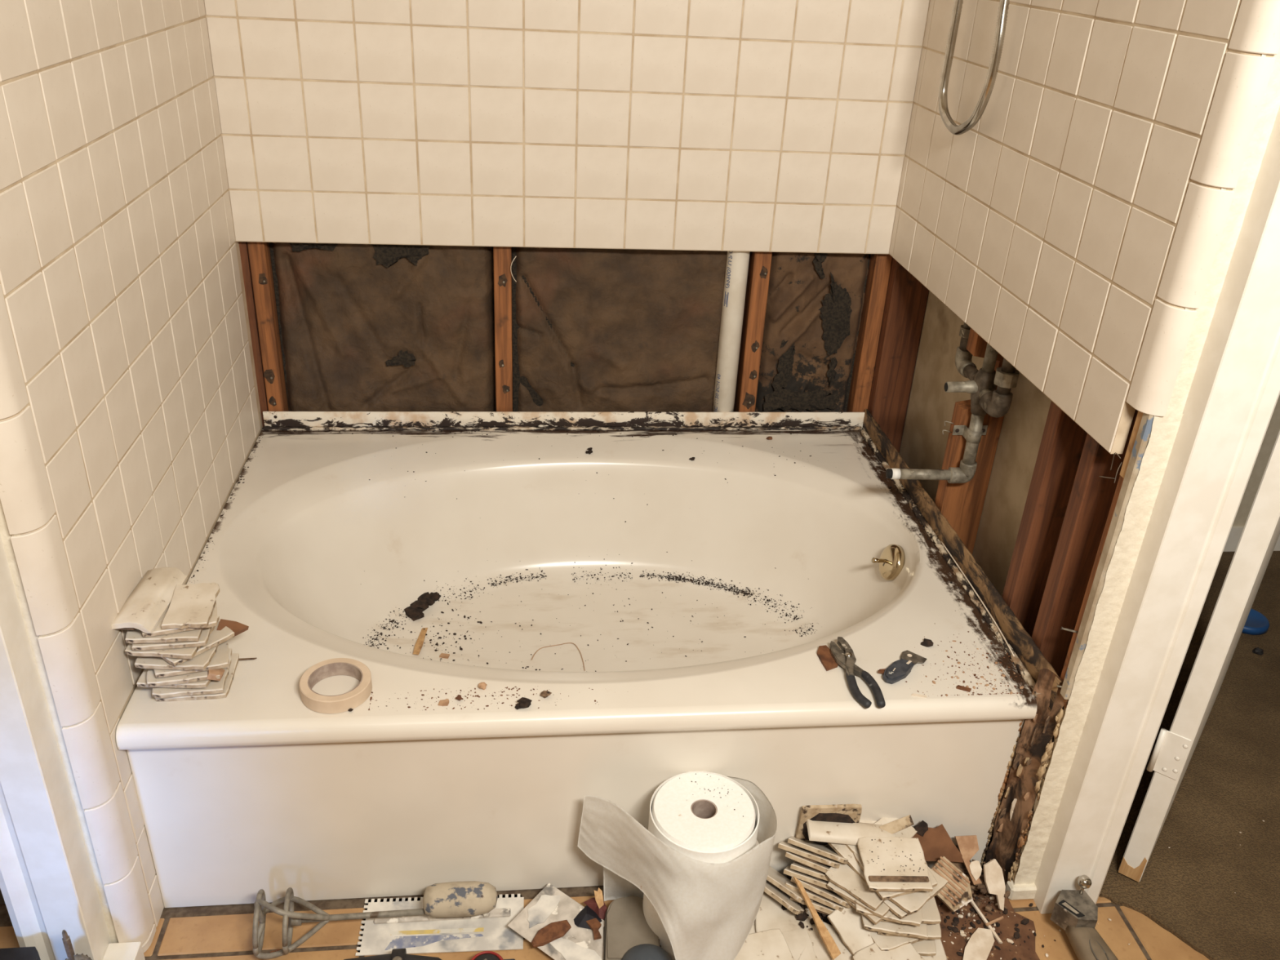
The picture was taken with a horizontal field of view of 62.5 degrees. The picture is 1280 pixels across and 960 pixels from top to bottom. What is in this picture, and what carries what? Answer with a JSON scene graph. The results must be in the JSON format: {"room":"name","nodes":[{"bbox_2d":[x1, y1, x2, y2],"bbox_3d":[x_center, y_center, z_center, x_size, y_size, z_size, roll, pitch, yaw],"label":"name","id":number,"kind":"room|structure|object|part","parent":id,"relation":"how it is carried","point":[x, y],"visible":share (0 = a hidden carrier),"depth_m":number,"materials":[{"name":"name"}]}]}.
{"room":"damaged room","nodes":[
{"label":"damaged room","id":0,"kind":"room"},
{"bbox_2d":[0,0,262,952],"bbox_3d":[-0.860,-0.568,1.640,0.124,2.440,1.152,0,28,-7],"label":"wall","id":1,"kind":"structure","parent":0,"point":[131,419],"depth_m":1.58,"materials":[{"name":"tile"}]},
{"bbox_2d":[0,533,111,959],"bbox_3d":[-0.855,-0.153,1.219,0.110,2.100,0.121,0,28,-7],"label":"trim","id":2,"kind":"structure","parent":1,"relation":"attached to","point":[48,886],"depth_m":1.51,"materials":[{"name":"white paint"}]},
{"bbox_2d":[102,942,145,959],"bbox_3d":[-0.823,0.767,1.682,0.050,0.046,0.037,0,28,-7],"label":"baseboard","id":3,"kind":"structure","parent":1,"relation":"attached to","point":[127,950],"depth_m":1.67,"materials":[{"name":"white paint"}]},
{"bbox_2d":[203,0,930,426],"bbox_3d":[-0.112,-0.860,2.271,1.720,2.440,0.139,0,28,-7],"label":"wall","id":4,"kind":"structure","parent":0,"point":[762,128],"depth_m":2.25,"materials":[{"name":"tile"}]},
{"bbox_2d":[269,242,496,411],"bbox_3d":[-0.567,-0.852,2.229,0.500,2.380,0.091,0,28,-7],"label":"insulation batt","id":5,"kind":"object","parent":4,"relation":"attached to","point":[370,327],"visible":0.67,"depth_m":2.46,"materials":[{"name":"paper"}]},
{"bbox_2d":[510,256,516,281],"bbox_3d":[-0.285,-0.480,2.404,0.009,0.058,0.019,23,34,33],"label":"string","id":6,"kind":"object","parent":4,"relation":"hanging from","point":[515,256],"visible":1,"depth_m":2.40,"materials":[{"name":"white fabric"}]},
{"bbox_2d":[511,246,727,412],"bbox_3d":[-0.001,-0.859,2.301,0.558,2.380,0.076,0,28,-7],"label":"insulation batt","id":7,"kind":"object","parent":4,"relation":"attached to","point":[594,329],"visible":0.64,"depth_m":2.54,"materials":[{"name":"paper"}]},
{"bbox_2d":[712,251,750,412],"bbox_3d":[0.249,-0.837,2.307,0.062,2.360,0.053,0,28,-7],"label":"drain pipe","id":8,"kind":"object","parent":4,"relation":"attached to","point":[737,262],"visible":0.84,"depth_m":2.54,"materials":[{"name":"white plastic"}]},
{"bbox_2d":[755,252,871,412],"bbox_3d":[0.447,-0.858,2.346,0.252,2.380,0.093,0,28,-7],"label":"insulation batt","id":9,"kind":"object","parent":4,"relation":"attached to","point":[815,304],"visible":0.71,"depth_m":2.57,"materials":[{"name":"paper"}]},
{"bbox_2d":[0,856,1208,959],"bbox_3d":[-0.070,1.223,1.001,3.918,0.051,3.340,0,28,-7],"label":"floor","id":10,"kind":"structure","parent":0,"point":[224,931],"depth_m":1.79,"materials":[{"name":"tile"}]},
{"bbox_2d":[0,929,92,959],"bbox_3d":[-0.921,0.742,1.554,0.230,0.197,0.076,0,28,-7],"label":"drill","id":11,"kind":"object","parent":10,"relation":"on","point":[22,953],"visible":1,"depth_m":1.56,"materials":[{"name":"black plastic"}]},
{"bbox_2d":[252,887,425,959],"bbox_3d":[-0.492,0.721,1.742,0.283,0.108,0.107,0,28,-7],"label":"paddle","id":12,"kind":"object","parent":10,"relation":"on","point":[291,918],"visible":0.99,"depth_m":1.73,"materials":[{"name":"grey metal"}]},
{"bbox_2d":[343,948,441,959],"bbox_3d":[-0.398,0.781,1.691,0.184,0.058,0.056,0,28,-7],"label":"tool","id":13,"kind":"object","parent":10,"relation":"on","point":[397,953],"visible":1,"depth_m":1.69,"materials":[{"name":"black plastic"}]},
{"bbox_2d":[355,880,524,955],"bbox_3d":[-0.335,0.724,1.782,0.276,0.074,0.119,0,28,-7],"label":"trowel","id":14,"kind":"object","parent":10,"relation":"on","point":[468,916],"visible":0.94,"depth_m":1.78,"materials":[{"name":"metal"}]},
{"bbox_3d":[-0.354,0.731,1.793,0.012,0.036,0.012,0,28,-7],"label":"handle post","id":15,"kind":"part","parent":14,"relation":"part of","materials":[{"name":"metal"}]},
{"bbox_2d":[384,933,483,950],"bbox_3d":[-0.344,0.771,1.767,0.162,0.001,0.026,0,28,-7],"label":"print","id":16,"kind":"object","parent":14,"relation":"on","point":[407,941],"depth_m":1.76},
{"bbox_3d":[-0.304,0.710,1.788,0.125,0.051,0.060,0,28,-7],"label":"handle","id":17,"kind":"part","parent":14,"relation":"part of","materials":[{"name":"beige plastic"}]},
{"bbox_3d":[-0.263,0.731,1.804,0.012,0.036,0.012,0,28,-7],"label":"handle post","id":18,"kind":"part","parent":14,"relation":"part of","materials":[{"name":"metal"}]},
{"bbox_2d":[471,951,515,959],"bbox_3d":[-0.238,0.793,1.700,0.079,0.041,0.062,0,28,-7],"label":"tool","id":19,"kind":"object","parent":10,"relation":"on","point":[485,955],"visible":1,"depth_m":1.71,"materials":[{"name":"plastic"}]},
{"bbox_2d":[507,883,604,959],"bbox_3d":[-0.085,0.775,1.755,0.262,0.019,0.110,20,32,29],"label":"debris","id":20,"kind":"object","parent":10,"relation":"on","point":[551,904],"visible":0.66,"depth_m":1.78,"materials":[{"name":"white paper"}]},
{"bbox_2d":[531,920,571,947],"bbox_3d":[-0.150,0.756,1.762,0.071,0.015,0.030,-10,31,-24],"label":"chunk","id":21,"kind":"object","parent":20,"relation":"on","point":[554,931],"visible":1,"depth_m":1.76,"materials":[{"name":"brown wood"}]},
{"bbox_2d":[573,897,607,928],"bbox_3d":[-0.083,0.739,1.806,0.072,0.015,0.049,-22,37,-39],"label":"wrapper","id":22,"kind":"object","parent":20,"relation":"on","point":[591,911],"visible":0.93,"depth_m":1.80,"materials":[{"name":"black plastic"}]},
{"bbox_3d":[-0.092,0.744,1.796,0.043,0.015,0.044,-23,37,-40],"label":"navy panel","id":23,"kind":"part","parent":22,"relation":"part of","materials":[{"name":"black plastic"}]},
{"bbox_3d":[-0.070,0.734,1.817,0.034,0.015,0.047,-18,34,-34],"label":"red panel","id":24,"kind":"part","parent":22,"relation":"part of","materials":[{"name":"red plastic"}]},
{"bbox_2d":[594,887,604,908],"bbox_3d":[-0.070,0.719,1.815,0.014,0.024,0.028,-5,29,-15],"label":"flake","id":25,"kind":"object","parent":22,"relation":"on","point":[598,895],"visible":1,"depth_m":1.81,"materials":[{"name":"brown wood"}]},
{"bbox_2d":[586,918,601,939],"bbox_3d":[-0.074,0.755,1.776,0.022,0.005,0.038,-10,31,-24],"label":"chunk","id":26,"kind":"object","parent":20,"relation":"on","point":[594,924],"visible":1,"depth_m":1.78,"materials":[{"name":"brown wood"}]},
{"bbox_2d":[115,408,1062,907],"bbox_3d":[-0.116,0.284,2.217,1.484,0.470,1.087,0,28,-7],"label":"bathtub","id":27,"kind":"object","parent":10,"relation":"on","point":[246,792],"depth_m":1.91,"materials":[{"name":"plastic"}]},
{"bbox_2d":[111,566,239,702],"bbox_3d":[-0.720,0.248,1.673,0.157,0.152,0.163,2,28,-2],"label":"stack","id":28,"kind":"object","parent":27,"relation":"on","point":[145,606],"depth_m":1.63,"materials":[{"name":"tile"}]},
{"bbox_2d":[206,668,224,680],"bbox_3d":[-0.663,0.302,1.651,0.027,0.021,0.020,-7,30,-19],"label":"chunk","id":29,"kind":"object","parent":28,"relation":"on","point":[211,673],"visible":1,"depth_m":1.64,"materials":[{"name":"brown wood"}]},
{"bbox_2d":[217,618,248,637],"bbox_3d":[-0.656,0.238,1.699,0.045,0.022,0.028,1,28,-5],"label":"chunk","id":30,"kind":"object","parent":28,"relation":"on","point":[237,628],"visible":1,"depth_m":1.70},
{"bbox_2d":[191,436,262,583],"bbox_3d":[-0.849,0.058,2.180,0.020,0.002,0.677,0,28,-7],"label":"dark grit","id":31,"kind":"object","parent":27,"relation":"on","point":[262,437],"visible":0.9,"depth_m":2.18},
{"bbox_2d":[238,657,257,660],"bbox_3d":[-0.656,0.297,1.746,0.042,0.002,0.004,-2,28,-9],"label":"wood splinter","id":32,"kind":"object","parent":27,"relation":"on","point":[240,659],"visible":0.64,"depth_m":1.75,"materials":[{"name":"wood"}]},
{"bbox_2d":[299,657,372,713],"bbox_3d":[-0.485,0.327,1.683,0.110,0.025,0.110,0,28,-7],"label":"tape roll","id":33,"kind":"object","parent":27,"relation":"on","point":[314,701],"visible":1,"depth_m":1.67,"materials":[{"name":"beige paper"}]},
{"bbox_3d":[-0.480,0.352,2.311,0.016,0.010,0.104,4,28,1],"label":"wood strip","id":34,"kind":"part","parent":27,"relation":"part of","materials":[{"name":"brown wood"}]},
{"bbox_2d":[404,591,440,621],"bbox_3d":[-0.498,0.283,2.410,0.052,0.035,0.100,17,31,24],"label":"clump","id":35,"kind":"object","parent":27,"relation":"in","point":[415,611],"visible":1,"depth_m":2.39,"materials":[{"name":"black soil"}]},
{"bbox_2d":[385,608,498,664],"bbox_3d":[-0.434,0.350,2.315,0.254,0.022,0.273,22,33,31],"label":"dark grit","id":36,"kind":"object","parent":27,"relation":"in","point":[480,622],"visible":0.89,"depth_m":2.33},
{"bbox_2d":[438,698,448,706],"bbox_3d":[-0.311,0.353,1.677,0.015,0.002,0.017,5,28,4],"label":"chip","id":37,"kind":"object","parent":27,"relation":"on","point":[442,702],"visible":1,"depth_m":1.68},
{"bbox_2d":[439,653,449,658],"bbox_3d":[-0.422,0.380,2.277,0.019,0.005,0.012,7,28,7],"label":"chip","id":38,"kind":"object","parent":27,"relation":"on","point":[445,655],"visible":1,"depth_m":2.27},
{"bbox_2d":[455,694,463,700],"bbox_3d":[-0.288,0.347,1.683,0.011,0.007,0.010,24,34,34],"label":"clump","id":39,"kind":"object","parent":27,"relation":"on","point":[459,697],"visible":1,"depth_m":1.68,"materials":[{"name":"brown wood"}]},
{"bbox_2d":[368,685,597,710],"bbox_3d":[-0.224,0.349,1.694,0.412,0.002,0.057,0,28,-7],"label":"dark grit","id":40,"kind":"object","parent":27,"relation":"on","point":[477,695],"visible":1,"depth_m":1.69,"materials":[{"name":"black soil"}]},
{"bbox_2d":[478,682,487,689],"bbox_3d":[-0.256,0.334,1.714,0.013,0.011,0.015,11,29,14],"label":"clump","id":41,"kind":"object","parent":27,"relation":"on","point":[482,686],"visible":1,"depth_m":1.71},
{"bbox_2d":[515,697,532,709],"bbox_3d":[-0.185,0.354,1.676,0.028,0.015,0.020,0,28,-7],"label":"clump","id":42,"kind":"object","parent":27,"relation":"on","point":[523,703],"visible":1,"depth_m":1.67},
{"bbox_2d":[540,690,551,697],"bbox_3d":[-0.152,0.345,1.701,0.016,0.011,0.014,15,30,21],"label":"clump","id":43,"kind":"object","parent":27,"relation":"on","point":[544,694],"visible":1,"depth_m":1.70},
{"bbox_2d":[531,642,585,671],"bbox_3d":[-0.179,0.383,2.293,0.113,0.008,0.098,0,28,-7],"label":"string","id":44,"kind":"object","parent":27,"relation":"on","point":[566,642],"visible":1,"depth_m":2.32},
{"bbox_2d":[275,428,851,435],"bbox_3d":[-0.162,-0.119,2.584,1.415,0.003,0.050,-1,28,-7],"label":"dark grit","id":45,"kind":"object","parent":27,"relation":"on","point":[548,428],"visible":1,"depth_m":2.57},
{"bbox_2d":[360,433,811,604],"bbox_3d":[-0.089,0.100,2.511,1.091,0.312,0.333,0,28,-7],"label":"dark grit","id":46,"kind":"object","parent":27,"relation":"in","point":[759,433],"visible":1,"depth_m":2.53,"materials":[{"name":"black soil"}]},
{"bbox_2d":[362,554,815,649],"bbox_3d":[-0.110,0.274,2.448,1.018,0.051,0.301,-1,28,-8],"label":"dark grit","id":47,"kind":"object","parent":27,"relation":"in","point":[679,579],"visible":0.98,"depth_m":2.52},
{"bbox_2d":[585,447,592,453],"bbox_3d":[-0.123,-0.070,2.543,0.018,0.012,0.019,0,28,-7],"label":"clump","id":48,"kind":"object","parent":27,"relation":"on","point":[589,451],"visible":1,"depth_m":2.54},
{"bbox_2d":[440,588,765,671],"bbox_3d":[-0.084,0.380,2.312,0.823,0.009,0.503,0,28,-7],"label":"dark grit","id":49,"kind":"object","parent":27,"relation":"in","point":[615,588],"visible":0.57,"depth_m":2.38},
{"bbox_2d":[817,644,838,671],"bbox_3d":[0.324,0.308,1.826,0.030,0.005,0.066,0,28,-7],"label":"chunk","id":50,"kind":"object","parent":27,"relation":"on","point":[824,653],"visible":1,"depth_m":1.82,"materials":[{"name":"brown wood"}]},
{"bbox_2d":[829,636,885,708],"bbox_3d":[0.365,0.322,1.784,0.050,0.023,0.174,-2,28,-10],"label":"pliers","id":51,"kind":"object","parent":27,"relation":"on","point":[846,660],"visible":1,"depth_m":1.77,"materials":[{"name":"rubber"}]},
{"bbox_3d":[0.508,0.171,2.236,0.038,0.011,0.020,14,25,-17],"label":"trip lever","id":52,"kind":"part","parent":27,"relation":"part of","materials":[{"name":"gold metal"}]},
{"bbox_3d":[0.533,0.175,2.248,0.022,0.079,0.079,14,25,-17],"label":"overflow plate","id":53,"kind":"part","parent":27,"relation":"part of","materials":[{"name":"gold metal"}]},
{"bbox_2d":[877,649,927,684],"bbox_3d":[0.448,0.319,1.809,0.042,0.013,0.108,26,36,37],"label":"scraper","id":54,"kind":"object","parent":27,"relation":"on","point":[899,669],"visible":1,"depth_m":1.80,"materials":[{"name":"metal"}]},
{"bbox_3d":[0.474,0.309,1.835,0.049,0.002,0.042,0,28,-7],"label":"blade","id":55,"kind":"part","parent":54,"relation":"part of","materials":[{"name":"metal"}]},
{"bbox_2d":[911,693,926,697],"bbox_3d":[0.463,0.357,1.751,0.025,0.002,0.004,7,28,8],"label":"flake","id":56,"kind":"object","parent":27,"relation":"on","point":[913,694],"visible":1,"depth_m":1.75,"materials":[{"name":"white"}]},
{"bbox_2d":[920,638,933,647],"bbox_3d":[0.510,0.291,1.878,0.022,0.013,0.019,5,28,3],"label":"clump","id":57,"kind":"object","parent":27,"relation":"on","point":[927,642],"visible":1,"depth_m":1.87,"materials":[{"name":"black soil"}]},
{"bbox_2d":[855,435,1031,687],"bbox_3d":[0.592,0.120,2.213,0.062,0.004,0.996,0,28,-7],"label":"dark grit","id":58,"kind":"object","parent":27,"relation":"on","point":[951,582],"visible":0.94,"depth_m":2.22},
{"bbox_2d":[955,684,971,692],"bbox_3d":[0.543,0.350,1.771,0.024,0.004,0.006,13,29,18],"label":"chip","id":59,"kind":"object","parent":27,"relation":"on","point":[960,687],"visible":1,"depth_m":1.77,"materials":[{"name":"orange wood"}]},
{"bbox_2d":[905,631,1032,696],"bbox_3d":[0.540,0.311,1.847,0.228,0.003,0.204,0,28,-7],"label":"dark grit","id":60,"kind":"object","parent":27,"relation":"on","point":[975,675],"visible":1,"depth_m":1.81,"materials":[{"name":"black soil"}]},
{"bbox_2d":[920,640,1023,696],"bbox_3d":[0.558,0.323,1.825,0.197,0.004,0.151,0,28,-7],"label":"crumbs","id":61,"kind":"object","parent":27,"relation":"on","point":[963,672],"visible":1,"depth_m":1.80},
{"bbox_2d":[603,895,661,959],"bbox_3d":[-0.013,0.765,1.776,0.100,0.041,0.131,2,28,-1],"label":"case","id":62,"kind":"object","parent":10,"relation":"on","point":[626,926],"visible":0.62,"depth_m":1.76,"materials":[{"name":"beige plastic"}]},
{"bbox_2d":[622,943,672,959],"bbox_3d":[0.011,0.791,1.701,0.098,0.068,0.098,0,28,-7],"label":"dome","id":63,"kind":"object","parent":10,"relation":"on","point":[644,951],"visible":1,"depth_m":1.70,"materials":[{"name":"plastic"}]},
{"bbox_2d":[577,771,777,959],"bbox_3d":[0.062,0.662,1.728,0.320,0.276,0.243,0,28,-7],"label":"paper towel roll","id":64,"kind":"object","parent":10,"relation":"on","point":[699,870],"visible":0.98,"depth_m":1.67,"materials":[{"name":"white paper"}]},
{"bbox_2d":[781,874,831,930],"bbox_3d":[0.324,0.733,1.867,0.177,0.041,0.150,-17,34,-33],"label":"rubble","id":65,"kind":"object","parent":10,"relation":"on","point":[802,917],"visible":0.13,"depth_m":1.81,"materials":[{"name":"black"}]},
{"bbox_2d":[933,872,1039,959],"bbox_3d":[0.560,0.791,1.830,0.275,0.002,0.287,0,28,-7],"label":"debris","id":66,"kind":"object","parent":10,"relation":"on","point":[1008,951],"visible":0.3,"depth_m":1.84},
{"bbox_2d":[930,856,973,911],"bbox_3d":[0.542,0.707,1.851,0.089,0.067,0.060,19,32,27],"label":"tile","id":67,"kind":"object","parent":66,"relation":"on","point":[957,893],"depth_m":1.85,"materials":[{"name":"beige tile"}]},
{"bbox_2d":[962,928,994,959],"bbox_3d":[0.576,0.801,1.800,0.038,0.006,0.103,20,32,28],"label":"flake","id":68,"kind":"object","parent":66,"relation":"on","point":[980,944],"visible":1,"depth_m":1.80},
{"bbox_2d":[970,900,1002,943],"bbox_3d":[0.604,0.771,1.848,0.005,0.020,0.089,-9,30,-22],"label":"wood splinter","id":69,"kind":"object","parent":66,"relation":"on","point":[994,934],"visible":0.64,"depth_m":1.85,"materials":[{"name":"white paint"}]},
{"bbox_2d":[964,858,1010,916],"bbox_3d":[0.619,0.731,1.901,0.140,0.042,0.102,0,28,-7],"label":"rubble","id":70,"kind":"object","parent":66,"relation":"on","point":[982,887],"visible":0.37,"depth_m":1.89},
{"bbox_2d":[950,844,967,872],"bbox_3d":[0.570,0.688,1.915,0.056,0.040,0.045,-12,31,-26],"label":"shard","id":71,"kind":"object","parent":70,"relation":"on","point":[960,865],"visible":0.06,"depth_m":1.91},
{"bbox_2d":[911,824,964,862],"bbox_3d":[0.523,0.647,1.883,0.120,0.066,0.028,2,28,-2],"label":"scrap","id":72,"kind":"object","parent":71,"relation":"on","point":[935,842],"visible":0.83,"depth_m":1.88,"materials":[{"name":"brown cardboard"}]},
{"bbox_2d":[914,820,928,836],"bbox_3d":[0.501,0.620,1.877,0.024,0.029,0.015,-8,30,-19],"label":"clump","id":73,"kind":"object","parent":72,"relation":"on","point":[922,828],"visible":1,"depth_m":1.88,"materials":[{"name":"black"}]},
{"bbox_2d":[954,835,982,884],"bbox_3d":[0.589,0.679,1.889,0.040,0.066,0.063,-2,28,-9],"label":"shard","id":74,"kind":"object","parent":70,"relation":"on","point":[967,846],"visible":1,"depth_m":1.89},
{"bbox_2d":[968,860,982,880],"bbox_3d":[0.599,0.696,1.882,0.022,0.025,0.027,-5,29,-15],"label":"flake","id":75,"kind":"object","parent":74,"relation":"on","point":[975,868],"visible":1,"depth_m":1.88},
{"bbox_2d":[983,858,1005,911],"bbox_3d":[0.630,0.718,1.870,0.035,0.072,0.058,-6,29,-17],"label":"flake","id":76,"kind":"object","parent":70,"relation":"on","point":[994,882],"visible":1,"depth_m":1.87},
{"bbox_2d":[985,915,1003,926],"bbox_3d":[0.621,0.771,1.846,0.040,0.003,0.004,-11,31,-24],"label":"wood splinter","id":77,"kind":"object","parent":66,"relation":"on","point":[1000,918],"visible":1,"depth_m":1.84,"materials":[{"name":"beige wood"}]},
{"bbox_2d":[938,882,1056,959],"bbox_3d":[0.580,0.780,1.846,0.333,0.008,0.247,0,28,-7],"label":"rubble","id":78,"kind":"object","parent":66,"relation":"on","point":[956,921],"visible":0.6,"depth_m":1.85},
{"bbox_2d":[1031,918,1129,957],"bbox_3d":[0.730,0.815,1.799,0.250,0.004,0.148,0,28,-7],"label":"rubble","id":79,"kind":"object","parent":10,"relation":"on","point":[1109,919],"visible":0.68,"depth_m":1.84,"materials":[{"name":"white paint"}]},
{"bbox_2d":[1049,875,1118,959],"bbox_3d":[0.766,0.787,1.742,0.069,0.107,0.250,-3,28,-11],"label":"tool","id":80,"kind":"object","parent":10,"relation":"on","point":[1074,911],"visible":1,"depth_m":1.80,"materials":[{"name":"grey metal"}]},
{"bbox_3d":[0.767,0.712,1.833,0.006,0.026,0.008,12,29,17],"label":"knob stem","id":81,"kind":"part","parent":80,"relation":"part of","materials":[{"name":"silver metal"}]},
{"bbox_3d":[0.769,0.694,1.824,0.023,0.018,0.023,10,44,-12],"label":"chrome knob","id":82,"kind":"part","parent":80,"relation":"part of","materials":[{"name":"silver metal"}]},
{"bbox_3d":[0.773,0.823,1.734,0.058,0.052,0.201,-3,28,-12],"label":"handle","id":83,"kind":"part","parent":80,"relation":"part of","materials":[{"name":"beige paint"}]},
{"bbox_3d":[0.392,0.811,1.755,0.111,0.008,0.111,19,31,27],"label":"ceramic tile","id":84,"kind":"structure","parent":10,"relation":"on","visible":0},
{"bbox_2d":[733,817,947,959],"bbox_3d":[0.329,0.710,1.791,0.392,0.160,0.344,2,28,-2],"label":"pile","id":85,"kind":"object","parent":84,"relation":"on","point":[890,864],"depth_m":1.79,"materials":[{"name":"ceramic"}]},
{"bbox_2d":[793,876,840,959],"bbox_3d":[0.297,0.737,1.782,0.017,0.059,0.135,-11,31,-25],"label":"wood sliver","id":86,"kind":"object","parent":85,"relation":"on","point":[830,944],"visible":1,"depth_m":1.77,"materials":[{"name":"brown wood"}]},
{"bbox_2d":[795,804,862,847],"bbox_3d":[0.331,0.610,1.861,0.109,0.108,0.020,0,28,-6],"label":"tile","id":87,"kind":"object","parent":85,"relation":"on","point":[842,813],"depth_m":1.84,"materials":[{"name":"ceramic"}]},
{"bbox_2d":[879,814,914,834],"bbox_3d":[0.451,0.609,1.858,0.060,0.035,0.021,-5,29,-15],"label":"fragment","id":88,"kind":"object","parent":85,"relation":"on","point":[897,825],"visible":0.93,"depth_m":1.85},
{"bbox_2d":[867,0,1279,885],"bbox_3d":[0.704,-0.603,1.877,0.141,2.447,1.213,0,28,-7],"label":"wall","id":89,"kind":"structure","parent":0,"point":[1073,229],"depth_m":1.73,"materials":[{"name":"tile"}]},
{"bbox_2d":[885,322,1019,483],"bbox_3d":[0.660,-0.475,1.939,0.210,1.055,0.215,16,31,23],"label":"plumbing pipes","id":90,"kind":"object","parent":89,"relation":"attached to","point":[985,399],"visible":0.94,"depth_m":2.09,"materials":[{"name":"grey metal"}]},
{"bbox_3d":[0.597,-0.181,2.060,0.001,0.017,0.017,0,28,-7],"label":"stem","id":91,"kind":"part","parent":90,"relation":"part of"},
{"bbox_3d":[0.636,-0.181,2.062,0.077,0.028,0.028,0,28,-7],"label":"valve stem","id":92,"kind":"part","parent":90,"relation":"part of","materials":[{"name":"silver metal"}]},
{"bbox_3d":[0.655,-0.095,2.121,0.002,0.022,0.024,0,28,-7],"label":"strap leg","id":93,"kind":"part","parent":90,"relation":"part of","materials":[{"name":"silver metal"}]},
{"bbox_2d":[938,0,1009,135],"bbox_3d":[0.612,-0.840,1.903,0.018,0.423,0.233,0,28,-7],"label":"shower hose","id":94,"kind":"object","parent":89,"relation":"attached to","point":[950,125],"visible":1,"depth_m":1.95,"materials":[{"name":"silver metal"}]},
{"bbox_3d":[0.766,-0.616,1.902,0.012,2.440,1.170,0,28,-7],"label":"drywall panel","id":95,"kind":"part","parent":89,"relation":"part of","materials":[{"name":"grey paper"}]},
{"bbox_3d":[0.661,0.473,2.404,0.090,0.038,1.050,0,28,-7],"label":"sole plate","id":96,"kind":"part","parent":89,"relation":"part of","materials":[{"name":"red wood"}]},
{"bbox_2d":[1033,106,1279,914],"bbox_3d":[0.809,-0.184,1.452,0.100,2.100,0.133,0,28,-7],"label":"trim","id":97,"kind":"structure","parent":89,"relation":"attached to","point":[1234,392],"depth_m":1.53,"materials":[{"name":"white paint"}]},
{"bbox_2d":[1004,47,1279,899],"bbox_3d":[0.782,-0.337,1.376,0.138,2.440,0.076,-7,29,-18],"label":"wall","id":98,"kind":"structure","parent":0,"point":[1140,507],"depth_m":1.55,"materials":[{"name":"paint"}]},
{"bbox_2d":[1231,394,1279,526],"bbox_3d":[1.713,-0.883,2.507,2.100,2.440,0.058,0,28,-7],"label":"wall","id":99,"kind":"structure","parent":0,"point":[1273,428],"depth_m":2.93,"materials":[{"name":"beige paint"}]},
{"bbox_2d":[1222,526,1279,551],"bbox_3d":[1.656,0.173,3.025,2.007,0.085,0.012,0,28,-7],"label":"baseboard","id":100,"kind":"structure","parent":99,"relation":"attached to","point":[1234,535],"depth_m":3.03,"materials":[{"name":"white paint"}]},
{"bbox_3d":[1.766,0.631,2.319,2.057,0.046,1.820,0,28,-7],"label":"floor","id":101,"kind":"structure","parent":0,"visible":0},
{"bbox_2d":[1098,551,1279,959],"bbox_3d":[1.741,0.596,2.320,2.007,0.010,1.660,0,28,-7],"label":"carpet","id":102,"kind":"object","parent":101,"relation":"on","point":[1230,783],"visible":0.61,"depth_m":2.09,"materials":[{"name":"brown carpet"}]},
{"bbox_2d":[1241,608,1269,635],"bbox_3d":[1.558,0.359,2.716,0.110,0.018,0.110,0,28,-7],"label":"lid","id":103,"kind":"object","parent":102,"relation":"on","point":[1256,624],"visible":0.49,"depth_m":2.69,"materials":[{"name":"plastic"}]},
{"bbox_2d":[1252,647,1263,655],"bbox_3d":[1.528,0.423,2.603,0.029,0.017,0.023,0,28,-7],"label":"scrap","id":104,"kind":"object","parent":102,"relation":"on","point":[1257,651],"visible":1,"depth_m":2.60,"materials":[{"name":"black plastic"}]},
{"bbox_3d":[1.317,-1.256,0.964,0.860,0.380,0.090,0,28,-7],"label":"wall","id":105,"kind":"structure","parent":0,"visible":0},
{"bbox_2d":[1118,430,1279,882],"bbox_3d":[1.160,-0.287,1.735,0.051,2.028,0.729,22,33,31],"label":"door","id":106,"kind":"structure","parent":105,"relation":"in","point":[1174,748],"depth_m":1.75,"materials":[{"name":"white paint"}]}
]}

